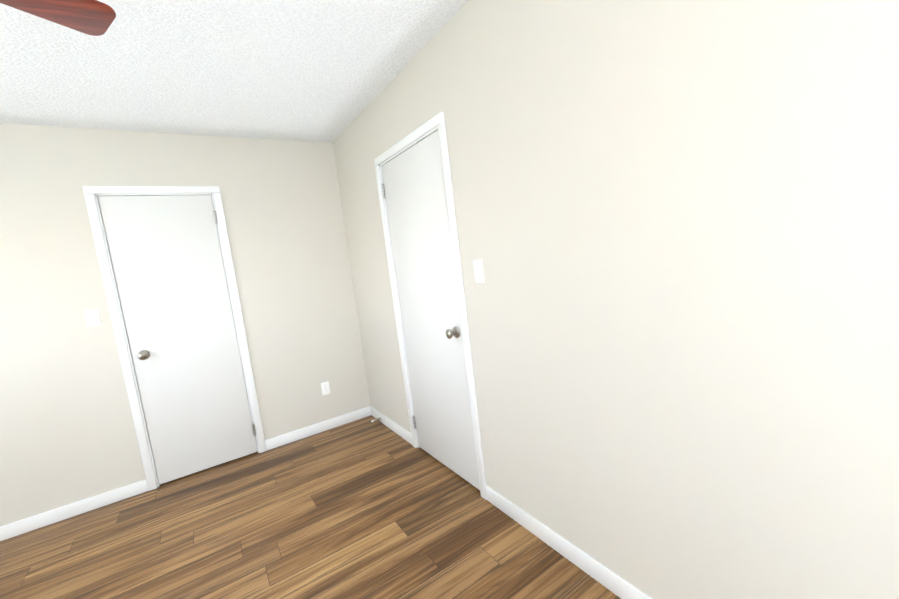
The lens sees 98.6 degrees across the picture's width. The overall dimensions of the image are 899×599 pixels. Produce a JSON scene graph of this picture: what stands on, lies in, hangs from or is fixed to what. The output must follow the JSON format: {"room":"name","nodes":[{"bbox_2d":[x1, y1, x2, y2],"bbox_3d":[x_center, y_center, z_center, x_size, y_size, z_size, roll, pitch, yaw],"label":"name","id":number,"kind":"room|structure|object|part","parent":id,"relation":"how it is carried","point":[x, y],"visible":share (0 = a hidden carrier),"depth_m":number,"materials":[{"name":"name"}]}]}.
{"room":"empty bedroom","nodes":[
{"label":"empty bedroom","id":0,"kind":"room"},
{"bbox_2d":[0,123,370,525],"bbox_3d":[-2.388,0.138,2.624,3.555,2.490,0.140,-11,8,-32],"label":"wall","id":1,"kind":"structure","parent":0,"point":[67,432],"depth_m":2.62,"materials":[{"name":"beige paint"}]},
{"bbox_2d":[0,479,147,540],"bbox_3d":[-2.896,1.457,2.245,1.829,0.088,0.013,-11,8,-32],"label":"baseboard","id":2,"kind":"structure","parent":1,"relation":"attached to","point":[49,517],"depth_m":2.52,"materials":[{"name":"white wood"}]},
{"bbox_2d":[83,309,100,326],"bbox_3d":[-2.357,0.122,2.549,0.070,0.114,0.018,-11,8,-32],"label":"light switch","id":3,"kind":"object","parent":1,"relation":"attached to","point":[92,319],"visible":1,"depth_m":2.55,"materials":[{"name":"white plastic"}]},
{"bbox_2d":[82,186,266,490],"bbox_3d":[-1.969,0.248,2.881,0.772,2.119,0.137,-11,8,-32],"label":"door frame","id":4,"kind":"structure","parent":1,"relation":"in","point":[92,194],"depth_m":2.71,"materials":[{"name":"white wood"}]},
{"bbox_2d":[98,195,257,484],"bbox_3d":[-1.926,0.274,2.832,0.658,2.044,0.106,-11,8,-32],"label":"back door","id":5,"kind":"structure","parent":4,"relation":"attached to","point":[168,268],"depth_m":2.83,"materials":[{"name":"white wood"}]},
{"bbox_3d":[-1.912,0.260,2.838,0.622,1.787,0.070,-11,8,-35],"label":"back door hardware","id":6,"kind":"part","parent":5,"relation":"part of","materials":[{"name":"silver metal"}]},
{"bbox_2d":[265,407,371,449],"bbox_3d":[-1.116,1.118,3.399,0.924,0.088,0.013,-11,8,-32],"label":"baseboard","id":7,"kind":"structure","parent":1,"relation":"attached to","point":[277,441],"depth_m":3.36,"materials":[{"name":"white wood"}]},
{"bbox_2d":[321,381,329,394],"bbox_3d":[-1.092,0.783,3.408,0.070,0.114,0.007,-11,8,-32],"label":"electrical outlet","id":8,"kind":"object","parent":1,"relation":"attached to","point":[325,387],"visible":1,"depth_m":3.40,"materials":[{"name":"white plastic"}]},
{"bbox_2d":[0,0,467,142],"bbox_3d":[-1.256,-1.063,0.526,3.795,0.080,4.780,-11,8,-32],"label":"ceiling","id":9,"kind":"structure","parent":0,"point":[327,71],"depth_m":1.95,"materials":[{"name":"white paint"}]},
{"bbox_2d":[0,0,115,35],"bbox_3d":[-1.377,-0.648,0.536,1.363,0.714,1.374,-11,8,-32],"label":"fan","id":10,"kind":"object","parent":9,"relation":"hanging from","point":[93,17],"visible":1,"depth_m":1.08,"materials":[{"name":"brown wood"}]},
{"bbox_2d":[0,415,620,598],"bbox_3d":[-0.958,1.459,0.808,3.795,0.050,4.780,-11,8,-32],"label":"floor","id":11,"kind":"structure","parent":0,"point":[364,508],"depth_m":2.08,"materials":[{"name":"brown wood"}]},
{"bbox_2d":[333,0,898,598],"bbox_3d":[0.424,-0.087,1.660,0.140,2.490,4.780,-11,8,-32],"label":"wall","id":12,"kind":"structure","parent":0,"point":[677,224],"depth_m":1.16,"materials":[{"name":"beige paint"}]},
{"bbox_2d":[368,406,411,444],"bbox_3d":[-0.500,1.058,3.280,0.013,0.088,0.806,-11,8,-32],"label":"baseboard","id":13,"kind":"structure","parent":12,"relation":"attached to","point":[402,432],"depth_m":3.25,"materials":[{"name":"white wood"}]},
{"bbox_2d":[374,111,486,499],"bbox_3d":[-0.105,0.068,2.488,0.137,2.124,0.893,-11,8,-32],"label":"door frame","id":14,"kind":"structure","parent":12,"relation":"in","point":[427,128],"depth_m":2.17,"materials":[{"name":"white wood"}]},
{"bbox_2d":[381,130,479,489],"bbox_3d":[-0.158,0.104,2.461,0.104,2.049,0.777,-11,8,-32],"label":"door","id":15,"kind":"structure","parent":14,"relation":"attached to","point":[415,194],"depth_m":2.41,"materials":[{"name":"white wood"}]},
{"bbox_3d":[-0.170,0.092,2.472,0.100,1.792,0.744,-11,8,-32],"label":"right door hardware","id":16,"kind":"part","parent":15,"relation":"part of","materials":[{"name":"silver metal"}]},
{"bbox_2d":[473,260,483,282],"bbox_3d":[0.142,-0.140,1.934,0.018,0.114,0.070,-11,8,-32],"label":"light switch","id":17,"kind":"object","parent":12,"relation":"attached to","point":[478,271],"visible":1,"depth_m":1.93,"materials":[{"name":"white plastic"}]},
{"bbox_2d":[485,485,651,598],"bbox_3d":[0.970,1.135,1.037,0.013,0.088,2.771,-11,8,-32],"label":"baseboard","id":18,"kind":"structure","parent":12,"relation":"attached to","point":[612,581],"depth_m":1.70,"materials":[{"name":"white wood"}]}
]}

